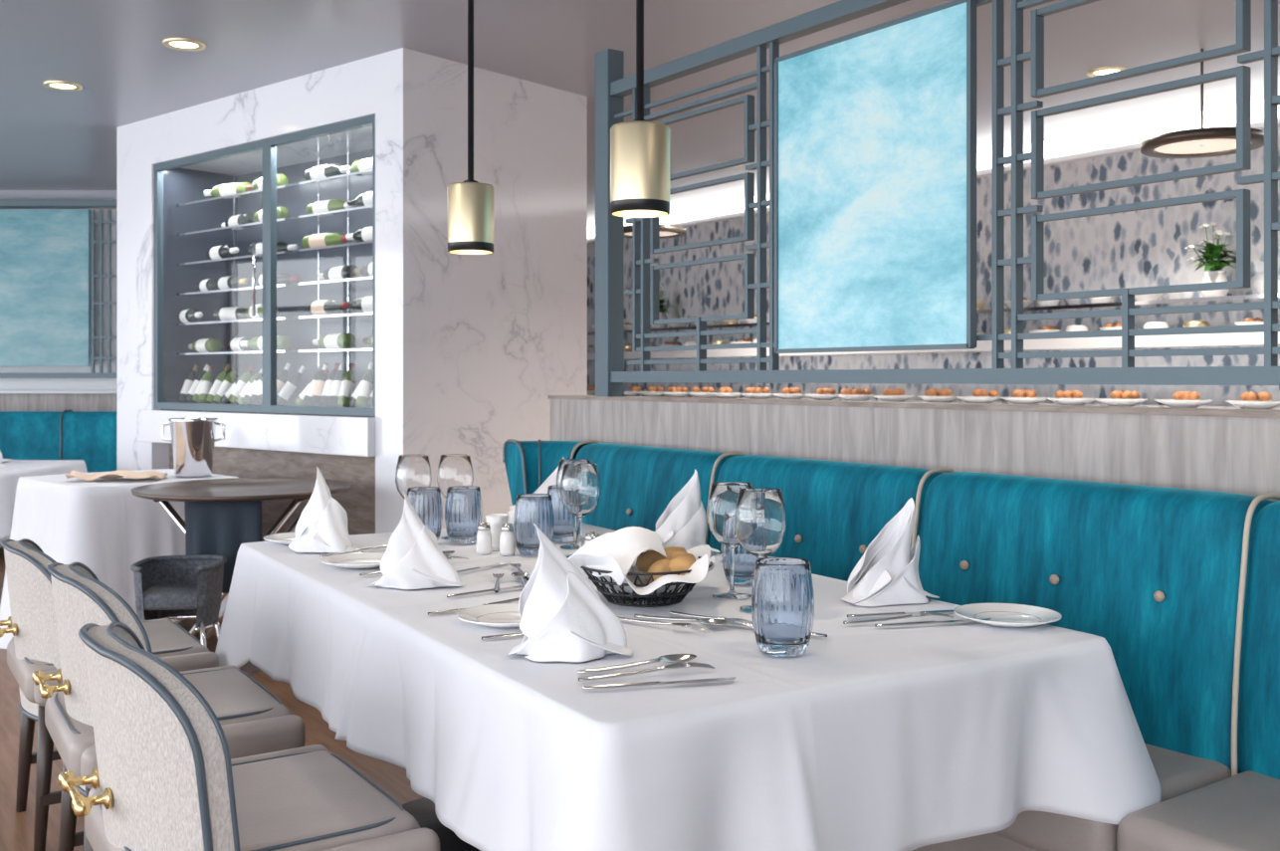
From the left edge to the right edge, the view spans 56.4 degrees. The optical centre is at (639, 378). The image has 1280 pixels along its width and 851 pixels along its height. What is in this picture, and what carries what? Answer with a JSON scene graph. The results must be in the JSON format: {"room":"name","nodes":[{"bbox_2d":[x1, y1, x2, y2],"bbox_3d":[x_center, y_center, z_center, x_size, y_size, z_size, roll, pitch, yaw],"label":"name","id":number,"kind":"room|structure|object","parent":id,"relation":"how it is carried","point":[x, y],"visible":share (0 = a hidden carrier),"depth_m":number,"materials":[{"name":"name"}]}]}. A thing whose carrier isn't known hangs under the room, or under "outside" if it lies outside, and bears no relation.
{"room":"restaurant dining room","nodes":[
{"label":"restaurant dining room","id":0,"kind":"room"},
{"bbox_2d":[0,199,116,390],"bbox_3d":[-4.600,-0.600,8.900,4.800,1.420,0.300,0,0,0],"label":"wall","id":1,"kind":"structure","parent":0,"point":[5,383],"depth_m":8.95,"materials":[{"name":"white paint"}]},
{"bbox_2d":[0,209,89,366],"bbox_3d":[-4.975,-0.665,8.780,1.850,1.150,0.021,0,0,0],"label":"art glass","id":2,"kind":"object","parent":1,"relation":"attached to","point":[45,253],"visible":1,"depth_m":8.77,"materials":[{"name":"blue glass"}]},
{"bbox_2d":[0,393,116,411],"bbox_3d":[-4.600,0.655,8.900,4.800,1.090,0.201,0,0,0],"label":"wall","id":3,"kind":"structure","parent":0,"point":[8,401],"depth_m":8.80,"materials":[{"name":"grey wood"}]},
{"bbox_2d":[0,390,116,393],"bbox_3d":[-4.600,0.100,8.835,4.800,0.020,0.230,0,0,0],"label":"ledge","id":4,"kind":"object","parent":3,"relation":"on","point":[1,391],"visible":0.44,"depth_m":8.72,"materials":[{"name":"white paint"}]},
{"bbox_2d":[0,190,116,209],"bbox_3d":[-4.600,-1.335,8.950,4.800,0.130,0.101,0,0,0],"label":"wall","id":5,"kind":"structure","parent":0,"point":[4,194],"depth_m":8.90,"materials":[{"name":"grey paint"}]},
{"bbox_2d":[42,80,82,91],"bbox_3d":[-2.758,-1.396,5.710,0.170,0.008,0.170,0,0,-35],"label":"recessed light","id":6,"kind":"object","parent":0,"point":[54,85],"depth_m":5.71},
{"bbox_2d":[162,37,206,51],"bbox_3d":[-1.909,-1.396,5.001,0.170,0.008,0.170,0,0,-35],"label":"recessed light","id":7,"kind":"object","parent":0,"point":[179,44],"depth_m":5.00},
{"bbox_2d":[0,548,424,850],"bbox_3d":[-0.962,1.250,4.104,9.600,0.100,14.200,0,0,-35],"label":"floor","id":8,"kind":"structure","parent":0,"point":[17,829],"depth_m":3.73,"materials":[{"name":"brown wood"}]},
{"bbox_2d":[0,459,87,539],"bbox_3d":[-3.544,0.824,6.071,1.138,0.752,1.138,0,0,0],"label":"dining table","id":9,"kind":"object","parent":8,"relation":"on","point":[10,475],"visible":0.34,"depth_m":5.90,"materials":[{"name":"white fabric"}]},
{"bbox_2d":[0,450,5,466],"bbox_3d":[-3.284,0.347,5.990,0.203,0.200,0.125,0,0,-6],"label":"folded napkin","id":10,"kind":"object","parent":9,"relation":"on","point":[1,457],"visible":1,"depth_m":6.01,"materials":[{"name":"white fabric"}]},
{"bbox_2d":[1,458,12,462],"bbox_3d":[-3.418,0.440,6.308,0.190,0.016,0.190,0,0,-35],"label":"bread plate","id":11,"kind":"object","parent":9,"relation":"on","point":[4,460],"visible":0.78,"depth_m":6.32,"materials":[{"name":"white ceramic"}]},
{"bbox_2d":[0,409,116,548],"bbox_3d":[-4.900,0.658,8.025,4.200,0.883,0.650,0,0,0],"label":"banquette","id":12,"kind":"object","parent":8,"relation":"on","point":[90,437],"visible":0.28,"depth_m":8.15,"materials":[{"name":"teal fabric"}]},
{"bbox_2d":[0,538,218,850],"bbox_3d":[-1.476,0.814,3.247,0.513,0.774,0.579,0,0,-34],"label":"dining chair","id":13,"kind":"object","parent":8,"relation":"on","point":[34,646],"visible":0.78,"depth_m":3.04,"materials":[{"name":"beige fabric"}]},
{"bbox_2d":[0,468,237,648],"bbox_3d":[-2.319,0.889,5.421,0.958,0.883,0.997,0,0,-44],"label":"table","id":14,"kind":"object","parent":8,"relation":"on","point":[100,525],"visible":0.34,"depth_m":5.04,"materials":[{"name":"white fabric"}]},
{"bbox_2d":[64,469,167,480],"bbox_3d":[-2.303,0.425,5.261,0.400,0.037,0.265,0,0,-7],"label":"cloth napkin","id":15,"kind":"object","parent":14,"relation":"on","point":[121,473],"visible":1,"depth_m":5.21,"materials":[{"name":"beige fabric"}]},
{"bbox_2d":[161,418,224,477],"bbox_3d":[-2.031,0.314,5.430,0.215,0.262,0.215,0,0,38],"label":"ice bucket","id":16,"kind":"object","parent":14,"relation":"on","point":[193,440],"visible":1,"depth_m":5.36,"materials":[{"name":"silver metal"}]},
{"bbox_2d":[31,561,305,850],"bbox_3d":[-1.072,0.802,2.663,0.493,0.798,0.579,0,0,-33],"label":"dining chair","id":17,"kind":"object","parent":8,"relation":"on","point":[253,720],"visible":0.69,"depth_m":2.50,"materials":[{"name":"beige fabric"}]},
{"bbox_2d":[130,554,226,646],"bbox_3d":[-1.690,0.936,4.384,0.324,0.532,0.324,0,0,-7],"label":"armchair","id":18,"kind":"object","parent":8,"relation":"on","point":[190,586],"visible":0.77,"depth_m":4.37,"materials":[{"name":"grey fabric"}]},
{"bbox_2d":[130,477,351,642],"bbox_3d":[-1.620,0.825,4.888,0.854,0.766,0.854,0,0,0],"label":"round table","id":19,"kind":"object","parent":8,"relation":"on","point":[222,515],"visible":0.7,"depth_m":4.67,"materials":[{"name":"brown metal"}]},
{"bbox_2d":[184,500,262,593],"bbox_3d":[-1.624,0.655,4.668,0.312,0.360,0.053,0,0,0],"label":"table base","id":20,"kind":"object","parent":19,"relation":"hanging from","point":[210,528],"depth_m":4.67,"materials":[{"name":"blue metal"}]},
{"bbox_2d":[130,477,351,501],"bbox_3d":[-1.620,0.454,4.888,0.854,0.023,0.854,0,0,0],"label":"table top","id":21,"kind":"object","parent":19,"relation":"on","point":[236,489],"depth_m":4.84,"materials":[{"name":"brown metal"}]},
{"bbox_2d":[57,622,439,850],"bbox_3d":[-0.684,0.802,2.006,0.513,0.798,0.579,0,0,-34],"label":"dining chair","id":22,"kind":"object","parent":8,"relation":"on","point":[165,777],"visible":1,"depth_m":1.83,"materials":[{"name":"beige fabric"}]},
{"bbox_2d":[116,47,587,538],"bbox_3d":[-1.604,-0.100,6.286,2.500,2.600,1.190,0,0,40],"label":"marble wall","id":23,"kind":"structure","parent":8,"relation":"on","point":[287,276],"depth_m":5.70,"materials":[{"name":"white stone"}]},
{"bbox_2d":[214,523,1161,850],"bbox_3d":[-0.140,0.825,2.676,1.197,0.750,2.208,0,0,-31],"label":"dining table","id":24,"kind":"object","parent":8,"relation":"on","point":[870,738],"visible":0.7,"depth_m":1.89,"materials":[{"name":"white fabric"}]},
{"bbox_2d":[263,532,295,544],"bbox_3d":[-0.930,0.440,3.267,0.190,0.016,0.190,0,0,-35],"label":"bread plate","id":25,"kind":"object","parent":24,"relation":"on","point":[284,537],"visible":0.38,"depth_m":3.29,"materials":[{"name":"white ceramic"}]},
{"bbox_2d":[288,466,359,553],"bbox_3d":[-0.823,0.341,3.112,0.199,0.214,0.127,0,0,25],"label":"folded napkin","id":26,"kind":"object","parent":24,"relation":"on","point":[321,527],"visible":1,"depth_m":3.09,"materials":[{"name":"white fabric"}]},
{"bbox_2d":[320,552,384,568],"bbox_3d":[-0.668,0.440,2.865,0.190,0.016,0.190,0,0,-35],"label":"bread plate","id":27,"kind":"object","parent":24,"relation":"on","point":[357,559],"visible":0.84,"depth_m":2.90,"materials":[{"name":"white ceramic"}]},
{"bbox_2d":[320,550,385,556],"bbox_3d":[-0.699,0.445,3.049,0.233,0.006,0.018,0,0,-30],"label":"table knife","id":28,"kind":"object","parent":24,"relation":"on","point":[377,550],"visible":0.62,"depth_m":3.02,"materials":[{"name":"silver metal"}]},
{"bbox_2d":[359,571,381,575],"bbox_3d":[-0.538,0.445,2.771,0.233,0.006,0.018,0,0,-35],"label":"table knife","id":29,"kind":"object","parent":24,"relation":"on","point":[374,572],"visible":0.43,"depth_m":2.71,"materials":[{"name":"silver metal"}]},
{"bbox_2d":[354,545,387,551],"bbox_3d":[-0.683,0.441,3.113,0.213,0.012,0.025,0,0,-26],"label":"fork","id":30,"kind":"object","parent":24,"relation":"on","point":[380,546],"visible":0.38,"depth_m":3.10,"materials":[{"name":"silver metal"}]},
{"bbox_2d":[395,454,431,498],"bbox_3d":[-0.636,0.333,3.354,0.102,0.232,0.102,0,0,-35],"label":"wine glass","id":31,"kind":"object","parent":24,"relation":"on","point":[412,471],"visible":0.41,"depth_m":3.31,"materials":[{"name":"clear glass"}]},
{"bbox_2d":[371,489,464,589],"bbox_3d":[-0.479,0.346,2.585,0.199,0.204,0.130,0,0,10],"label":"folded napkin","id":32,"kind":"object","parent":24,"relation":"on","point":[413,557],"visible":1,"depth_m":2.56,"materials":[{"name":"white fabric"}]},
{"bbox_2d":[406,486,442,541],"bbox_3d":[-0.585,0.373,3.231,0.102,0.151,0.102,0,0,-35],"label":"tumbler","id":33,"kind":"object","parent":24,"relation":"on","point":[426,502],"visible":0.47,"depth_m":3.19,"materials":[{"name":"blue glass"}]},
{"bbox_2d":[427,608,464,615],"bbox_3d":[-0.299,0.445,2.315,0.233,0.006,0.018,0,0,-30],"label":"table knife","id":34,"kind":"object","parent":24,"relation":"on","point":[459,609],"visible":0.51,"depth_m":2.27,"materials":[{"name":"silver metal"}]},
{"bbox_2d":[441,550,454,556],"bbox_3d":[-0.516,0.442,2.939,0.042,0.013,0.199,0,0,25],"label":"spoon","id":35,"kind":"object","parent":24,"relation":"on","point":[446,552],"visible":0.3,"depth_m":3.02,"materials":[{"name":"silver metal"}]},
{"bbox_2d":[436,454,473,539],"bbox_3d":[-0.520,0.333,3.363,0.102,0.232,0.102,0,0,-35],"label":"wine glass","id":36,"kind":"object","parent":24,"relation":"on","point":[453,470],"visible":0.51,"depth_m":3.32,"materials":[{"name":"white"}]},
{"bbox_2d":[446,556,468,559],"bbox_3d":[-0.501,0.441,2.859,0.025,0.012,0.213,0,0,45],"label":"fork","id":37,"kind":"object","parent":24,"relation":"on","point":[448,557],"visible":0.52,"depth_m":2.91,"materials":[{"name":"silver metal"}]},
{"bbox_2d":[444,485,482,544],"bbox_3d":[-0.480,0.373,3.256,0.102,0.151,0.102,0,0,-35],"label":"tumbler","id":38,"kind":"object","parent":24,"relation":"on","point":[463,507],"visible":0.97,"depth_m":3.22,"materials":[{"name":"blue glass"}]},
{"bbox_2d":[455,561,510,573],"bbox_3d":[-0.375,0.445,2.802,0.018,0.006,0.233,0,0,35],"label":"table knife","id":39,"kind":"object","parent":24,"relation":"on","point":[500,563],"visible":0.72,"depth_m":2.80,"materials":[{"name":"silver metal"}]},
{"bbox_2d":[475,522,491,554],"bbox_3d":[-0.399,0.408,3.056,0.040,0.080,0.040,0,0,-35],"label":"salt shaker","id":40,"kind":"object","parent":24,"relation":"on","point":[484,536],"visible":1,"depth_m":3.04,"materials":[{"name":"white ceramic"}]},
{"bbox_2d":[446,585,522,597],"bbox_3d":[-0.302,0.445,2.510,0.233,0.006,0.018,0,0,-41],"label":"table knife","id":41,"kind":"object","parent":24,"relation":"on","point":[518,586],"visible":0.93,"depth_m":2.48,"materials":[{"name":"silver metal"}]},
{"bbox_2d":[456,603,521,628],"bbox_3d":[-0.241,0.440,2.198,0.190,0.016,0.190,0,0,-35],"label":"bread plate","id":42,"kind":"object","parent":24,"relation":"on","point":[500,615],"visible":0.62,"depth_m":2.22,"materials":[{"name":"white ceramic"}]},
{"bbox_2d":[484,513,508,550],"bbox_3d":[-0.376,0.404,3.143,0.064,0.090,0.081,0,0,-6],"label":"jug","id":43,"kind":"object","parent":24,"relation":"on","point":[496,521],"visible":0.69,"depth_m":3.11,"materials":[{"name":"white ceramic"}]},
{"bbox_2d":[492,573,503,592],"bbox_3d":[-0.309,0.441,2.596,0.025,0.012,0.213,0,0,-5],"label":"fork","id":44,"kind":"object","parent":24,"relation":"on","point":[498,576],"visible":1,"depth_m":2.58,"materials":[{"name":"silver metal"}]},
{"bbox_2d":[481,597,519,605],"bbox_3d":[-0.232,0.442,2.399,0.199,0.013,0.042,0,0,-42],"label":"spoon","id":45,"kind":"object","parent":24,"relation":"on","point":[518,598],"visible":0.16,"depth_m":2.37,"materials":[{"name":"silver metal"}]},
{"bbox_2d":[481,632,524,639],"bbox_3d":[-0.164,0.445,2.092,0.233,0.006,0.018,0,0,-26],"label":"table knife","id":46,"kind":"object","parent":24,"relation":"on","point":[522,633],"visible":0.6,"depth_m":2.05,"materials":[{"name":"silver metal"}]},
{"bbox_2d":[499,522,515,555],"bbox_3d":[-0.337,0.408,3.039,0.040,0.080,0.040,0,0,-35],"label":"salt shaker","id":47,"kind":"object","parent":24,"relation":"on","point":[507,537],"visible":1,"depth_m":3.02,"materials":[{"name":"white ceramic"}]},
{"bbox_2d":[507,509,516,545],"bbox_3d":[-0.334,0.404,3.226,0.081,0.090,0.064,0,0,-31],"label":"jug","id":48,"kind":"object","parent":24,"relation":"on","point":[511,513],"visible":0.16,"depth_m":3.21,"materials":[{"name":"white ceramic"}]},
{"bbox_2d":[507,563,529,580],"bbox_3d":[-0.276,0.441,2.741,0.025,0.012,0.213,0,0,-16],"label":"fork","id":49,"kind":"object","parent":24,"relation":"on","point":[517,565],"visible":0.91,"depth_m":2.77,"materials":[{"name":"silver metal"}]},
{"bbox_2d":[510,571,529,587],"bbox_3d":[-0.254,0.442,2.601,0.042,0.013,0.199,0,0,-11],"label":"spoon","id":50,"kind":"object","parent":24,"relation":"on","point":[519,574],"visible":0.85,"depth_m":2.65,"materials":[{"name":"silver metal"}]},
{"bbox_2d":[513,493,554,556],"bbox_3d":[-0.269,0.373,3.038,0.102,0.151,0.102,0,0,-35],"label":"tumbler","id":51,"kind":"object","parent":24,"relation":"on","point":[536,509],"visible":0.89,"depth_m":3.00,"materials":[{"name":"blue glass"}]},
{"bbox_2d":[533,456,564,493],"bbox_3d":[-0.273,0.341,3.540,0.199,0.212,0.126,0,0,4],"label":"folded napkin","id":52,"kind":"object","parent":24,"relation":"on","point":[551,480],"visible":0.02,"depth_m":3.53,"materials":[{"name":"white fabric"}]},
{"bbox_2d":[547,484,582,542],"bbox_3d":[-0.209,0.373,3.290,0.102,0.151,0.102,0,0,-35],"label":"tumbler","id":53,"kind":"object","parent":24,"relation":"on","point":[563,520],"visible":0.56,"depth_m":3.25,"materials":[{"name":"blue glass"}]},
{"bbox_2d":[507,522,633,661],"bbox_3d":[-0.111,0.342,1.942,0.199,0.212,0.121,0,0,5],"label":"folded napkin","id":54,"kind":"object","parent":24,"relation":"on","point":[563,618],"visible":1,"depth_m":1.91,"materials":[{"name":"white fabric"}]},
{"bbox_2d":[555,458,591,549],"bbox_3d":[-0.172,0.333,3.169,0.102,0.232,0.102,0,0,-35],"label":"wine glass","id":55,"kind":"object","parent":24,"relation":"on","point":[574,545],"visible":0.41,"depth_m":3.15,"materials":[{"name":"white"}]},
{"bbox_2d":[559,463,600,558],"bbox_3d":[-0.150,0.333,3.001,0.102,0.232,0.102,0,0,-35],"label":"wine glass","id":56,"kind":"object","parent":24,"relation":"on","point":[579,493],"visible":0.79,"depth_m":2.96,"materials":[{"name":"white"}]},
{"bbox_2d":[584,531,598,544],"bbox_3d":[-0.116,0.408,2.866,0.040,0.080,0.040,0,0,-35],"label":"fork","id":57,"kind":"object","parent":24,"relation":"on","point":[588,534],"visible":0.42,"depth_m":2.85,"materials":[{"name":"silver metal"}]},
{"bbox_2d":[598,530,616,535],"bbox_3d":[-0.029,0.440,3.296,0.190,0.016,0.190,0,0,-35],"label":"table knife","id":58,"kind":"object","parent":24,"relation":"on","point":[603,533],"visible":0.03,"depth_m":3.35,"materials":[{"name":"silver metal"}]},
{"bbox_2d":[577,653,696,674],"bbox_3d":[-0.002,0.442,1.845,0.199,0.013,0.042,0,0,-23],"label":"spoon","id":59,"kind":"object","parent":24,"relation":"on","point":[674,658],"visible":0.95,"depth_m":1.85,"materials":[{"name":"silver metal"}]},
{"bbox_2d":[568,526,715,607],"bbox_3d":[-0.009,0.373,2.406,0.324,0.149,0.326,0,0,-2],"label":"bread basket","id":60,"kind":"object","parent":24,"relation":"on","point":[614,560],"visible":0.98,"depth_m":2.35,"materials":[{"name":"black metal"}]},
{"bbox_2d":[580,552,712,607],"bbox_3d":[0.010,0.409,2.414,0.276,0.077,0.276,0,0,-35],"label":"wire bowl","id":61,"kind":"object","parent":60,"relation":"attached to","point":[641,579],"depth_m":2.34,"materials":[{"name":"black metal"}]},
{"bbox_2d":[578,661,714,681],"bbox_3d":[0.010,0.441,1.797,0.213,0.012,0.025,0,0,-19],"label":"fork","id":62,"kind":"object","parent":24,"relation":"on","point":[683,664],"visible":1,"depth_m":1.80,"materials":[{"name":"silver metal"}]},
{"bbox_2d":[582,676,736,689],"bbox_3d":[0.032,0.445,1.740,0.233,0.006,0.018,0,0,-14],"label":"table knife","id":63,"kind":"object","parent":24,"relation":"on","point":[642,684],"visible":1,"depth_m":1.74,"materials":[{"name":"silver metal"}]},
{"bbox_2d":[616,616,711,634],"bbox_3d":[0.037,0.441,2.149,0.213,0.012,0.025,0,0,39],"label":"fork","id":64,"kind":"object","parent":24,"relation":"on","point":[696,627],"visible":0.98,"depth_m":2.13,"materials":[{"name":"silver metal"}]},
{"bbox_2d":[634,614,729,626],"bbox_3d":[0.075,0.442,2.184,0.199,0.013,0.042,0,0,33],"label":"spoon","id":65,"kind":"object","parent":24,"relation":"on","point":[705,621],"visible":1,"depth_m":2.17,"materials":[{"name":"silver metal"}]},
{"bbox_2d":[654,469,720,552],"bbox_3d":[0.105,0.341,3.060,0.202,0.214,0.127,0,0,1],"label":"folded napkin","id":66,"kind":"object","parent":24,"relation":"on","point":[683,524],"visible":0.72,"depth_m":3.02,"materials":[{"name":"white fabric"}]},
{"bbox_2d":[669,611,753,628],"bbox_3d":[0.134,0.441,2.194,0.213,0.012,0.025,0,0,45],"label":"fork","id":67,"kind":"object","parent":24,"relation":"on","point":[748,623],"visible":0.8,"depth_m":2.18,"materials":[{"name":"silver metal"}]},
{"bbox_2d":[707,481,752,599],"bbox_3d":[0.190,0.333,2.463,0.102,0.232,0.102,0,0,-35],"label":"wine glass","id":68,"kind":"object","parent":24,"relation":"on","point":[724,496],"visible":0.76,"depth_m":2.43,"materials":[{"name":"clear glass"}]},
{"bbox_2d":[721,543,767,586],"bbox_3d":[0.228,0.373,2.607,0.102,0.151,0.102,0,0,-35],"label":"tumbler","id":69,"kind":"object","parent":24,"relation":"on","point":[744,561],"visible":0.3,"depth_m":2.56,"materials":[{"name":"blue glass"}]},
{"bbox_2d":[734,487,787,612],"bbox_3d":[0.235,0.333,2.323,0.102,0.232,0.102,0,0,-35],"label":"wine glass","id":70,"kind":"object","parent":24,"relation":"on","point":[760,526],"visible":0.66,"depth_m":2.29,"materials":[{"name":"clear glass"}]},
{"bbox_2d":[727,621,827,637],"bbox_3d":[0.227,0.445,2.129,0.233,0.006,0.018,0,0,35],"label":"table knife","id":71,"kind":"object","parent":24,"relation":"on","point":[731,622],"visible":0.28,"depth_m":2.07,"materials":[{"name":"silver metal"}]},
{"bbox_2d":[751,556,814,657],"bbox_3d":[0.233,0.373,1.947,0.102,0.151,0.102,0,0,-35],"label":"tumbler","id":72,"kind":"object","parent":24,"relation":"on","point":[782,596],"visible":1,"depth_m":1.91,"materials":[{"name":"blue glass"}]},
{"bbox_2d":[841,497,938,607],"bbox_3d":[0.506,0.346,2.413,0.201,0.205,0.124,0,0,-11],"label":"folded napkin","id":73,"kind":"object","parent":24,"relation":"on","point":[887,572],"visible":1,"depth_m":2.38,"materials":[{"name":"white fabric"}]},
{"bbox_2d":[843,612,953,624],"bbox_3d":[0.475,0.441,2.197,0.213,0.012,0.025,0,0,-13],"label":"fork","id":74,"kind":"object","parent":24,"relation":"on","point":[921,613],"visible":1,"depth_m":2.19,"materials":[{"name":"silver metal"}]},
{"bbox_2d":[847,610,953,617],"bbox_3d":[0.502,0.445,2.260,0.233,0.006,0.018,0,0,-14],"label":"table knife","id":75,"kind":"object","parent":24,"relation":"on","point":[938,611],"visible":0.94,"depth_m":2.25,"materials":[{"name":"silver metal"}]},
{"bbox_2d":[874,618,991,627],"bbox_3d":[0.538,0.445,2.175,0.233,0.006,0.018,0,0,-14],"label":"table knife","id":76,"kind":"object","parent":24,"relation":"on","point":[986,619],"visible":0.97,"depth_m":2.17,"materials":[{"name":"silver metal"}]},
{"bbox_2d":[953,603,1062,627],"bbox_3d":[0.677,0.440,2.202,0.190,0.016,0.190,0,0,-35],"label":"bread plate","id":77,"kind":"object","parent":24,"relation":"on","point":[1001,614],"visible":1,"depth_m":2.23,"materials":[{"name":"white ceramic"}]},
{"bbox_2d":[502,438,1279,850],"bbox_3d":[1.172,0.708,1.901,0.596,0.984,5.775,0,0,-35],"label":"banquette","id":78,"kind":"object","parent":8,"relation":"on","point":[1181,586],"visible":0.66,"depth_m":2.37,"materials":[{"name":"teal fabric"}]},
{"bbox_2d":[992,743,1231,850],"bbox_3d":[0.715,0.770,2.408,0.440,0.120,0.784,0,0,-35],"label":"seat cushion","id":79,"kind":"object","parent":78,"relation":"on","point":[1179,769],"depth_m":2.09,"materials":[{"name":"beige leather"}]},
{"bbox_2d":[1116,770,1279,850],"bbox_3d":[1.171,0.770,1.768,0.440,0.120,0.774,0,0,-35],"label":"seat cushion","id":80,"kind":"object","parent":78,"relation":"on","point":[1225,810],"depth_m":1.93,"materials":[{"name":"beige leather"}]},
{"bbox_2d":[587,279,1279,410],"bbox_3d":[2.208,0.362,6.488,0.830,1.675,11.100,0,0,-35],"label":"buffet counter","id":81,"kind":"object","parent":8,"relation":"on","point":[1185,399],"depth_m":6.56,"materials":[{"name":"white paint"}]},
{"bbox_2d":[649,284,675,328],"bbox_3d":[0.130,-0.584,9.806,0.291,0.365,0.325,0,0,30],"label":"potted orchid","id":82,"kind":"object","parent":81,"relation":"on","point":[663,309],"visible":0.38,"depth_m":9.77,"materials":[{"name":"white ceramic"}]},
{"bbox_2d":[587,292,1279,336],"bbox_3d":[2.432,-0.390,6.648,0.280,0.020,10.000,0,0,-35],"label":"shelf","id":83,"kind":"object","parent":81,"relation":"attached to","point":[1142,302],"depth_m":6.56,"materials":[{"name":"silver metal"}]},
{"bbox_2d":[587,331,1279,360],"bbox_3d":[2.399,-0.190,6.625,0.360,0.060,10.000,0,0,-35],"label":"shelf","id":84,"kind":"object","parent":81,"relation":"attached to","point":[1231,338],"depth_m":6.51,"materials":[{"name":"white paint"}]},
{"bbox_2d":[624,395,1279,410],"bbox_3d":[2.204,0.160,6.485,0.820,0.040,11.100,0,0,-35],"label":"countertop","id":85,"kind":"structure","parent":81,"relation":"attached to","point":[955,401],"depth_m":6.59,"materials":[{"name":"white stone"}]},
{"bbox_2d":[1184,221,1236,297],"bbox_3d":[2.882,-0.593,5.993,0.288,0.384,0.304,0,0,-35],"label":"potted orchid","id":86,"kind":"object","parent":81,"relation":"on","point":[1212,255],"visible":0.99,"depth_m":5.95,"materials":[{"name":"green plant"}]},
{"bbox_2d":[0,0,1279,225],"bbox_3d":[-0.962,-1.450,4.104,9.600,0.100,14.200,0,0,-35],"label":"ceiling","id":87,"kind":"structure","parent":0,"point":[51,139],"depth_m":5.07,"materials":[{"name":"grey paint"}]},
{"bbox_2d":[447,0,493,254],"bbox_3d":[-0.443,-0.865,3.131,0.121,1.070,0.121,0,0,-35],"label":"pendant lamp","id":88,"kind":"object","parent":87,"relation":"hanging from","point":[470,201],"visible":1,"depth_m":3.09,"materials":[{"name":"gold metal"}]},
{"bbox_2d":[610,0,669,217],"bbox_3d":[0.000,-0.865,2.400,0.121,1.070,0.121,0,0,-35],"label":"pendant lamp","id":89,"kind":"object","parent":87,"relation":"hanging from","point":[639,147],"visible":1,"depth_m":2.35,"materials":[{"name":"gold metal"}]},
{"bbox_2d":[624,224,685,238],"bbox_3d":[0.075,-1.190,8.161,0.480,0.420,0.480,0,0,-35],"label":"pendant lamp","id":90,"kind":"object","parent":87,"relation":"hanging from","point":[666,231],"visible":0.46,"depth_m":8.03,"materials":[{"name":"brown metal"}]},
{"bbox_2d":[1140,48,1264,158],"bbox_3d":[2.392,-1.190,5.084,0.480,0.420,0.480,0,0,-35],"label":"pendant lamp","id":91,"kind":"object","parent":87,"relation":"hanging from","point":[1221,140],"visible":0.9,"depth_m":5.04,"materials":[{"name":"brown metal"}]},
{"bbox_2d":[549,399,1279,501],"bbox_3d":[1.717,0.639,1.778,0.140,1.122,6.900,0,0,-35],"label":"wall partition","id":92,"kind":"structure","parent":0,"point":[1234,455],"depth_m":2.92,"materials":[{"name":"grey wood"}]},
{"bbox_2d":[548,395,1279,418],"bbox_3d":[1.718,0.071,1.781,0.155,0.013,6.905,0,0,-35],"label":"trim","id":93,"kind":"structure","parent":92,"relation":"on","point":[1174,411],"depth_m":2.92,"materials":[{"name":"beige wood"}]},
{"bbox_2d":[595,0,1279,396],"bbox_3d":[1.592,-0.550,1.901,0.070,1.240,5.948,0,0,-35],"label":"lattice screen","id":94,"kind":"object","parent":93,"relation":"on","point":[611,87],"visible":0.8,"depth_m":2.90,"materials":[{"name":"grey metal"}]},
{"bbox_2d":[774,0,976,353],"bbox_3d":[0.611,-0.506,3.224,0.024,0.866,0.716,0,0,-35],"label":"art panel","id":95,"kind":"object","parent":94,"relation":"attached to","point":[875,126],"visible":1,"depth_m":3.18,"materials":[{"name":"teal glass"}]},
{"bbox_2d":[587,94,1279,407],"bbox_3d":[2.681,-0.100,6.703,0.150,2.600,14.200,0,0,-35],"label":"wall","id":96,"kind":"structure","parent":0,"point":[1140,248],"depth_m":6.85,"materials":[{"name":"paper"}]},
{"bbox_2d":[587,99,1279,236],"bbox_3d":[2.575,-1.335,6.627,0.090,0.070,13.800,0,0,-35],"label":"light strip","id":97,"kind":"object","parent":96,"relation":"attached to","point":[1225,114],"visible":0.44,"depth_m":6.58,"materials":[{"name":"white"}]},
{"bbox_2d":[587,118,1279,243],"bbox_3d":[2.591,-1.255,6.639,0.069,0.030,13.800,0,0,-35],"label":"trim","id":98,"kind":"structure","parent":96,"relation":"attached to","point":[1133,147],"depth_m":6.87,"materials":[{"name":"white paint"}]},
{"bbox_2d":[1086,66,1126,77],"bbox_3d":[2.131,-1.396,5.451,0.170,0.008,0.170,0,0,-35],"label":"recessed light","id":99,"kind":"object","parent":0,"point":[1107,70],"depth_m":5.42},
{"bbox_3d":[-5.042,-0.100,9.823,9.600,2.600,0.150,0,0,-35],"label":"wall","id":100,"kind":"structure","parent":0,"visible":0},
{"bbox_2d":[0,373,116,378],"bbox_3d":[-4.600,-0.020,8.775,4.800,0.040,0.053,0,0,0],"label":"rail","id":101,"kind":"object","parent":100,"relation":"attached to","point":[2,375],"visible":0.44,"depth_m":8.75,"materials":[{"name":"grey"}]},
{"bbox_2d":[91,209,116,373],"bbox_3d":[-3.930,-0.640,8.780,0.200,1.200,0.020,0,0,0],"label":"lattice screen","id":102,"kind":"object","parent":101,"relation":"on","point":[101,242],"visible":0.71,"depth_m":8.77,"materials":[{"name":"metal"}]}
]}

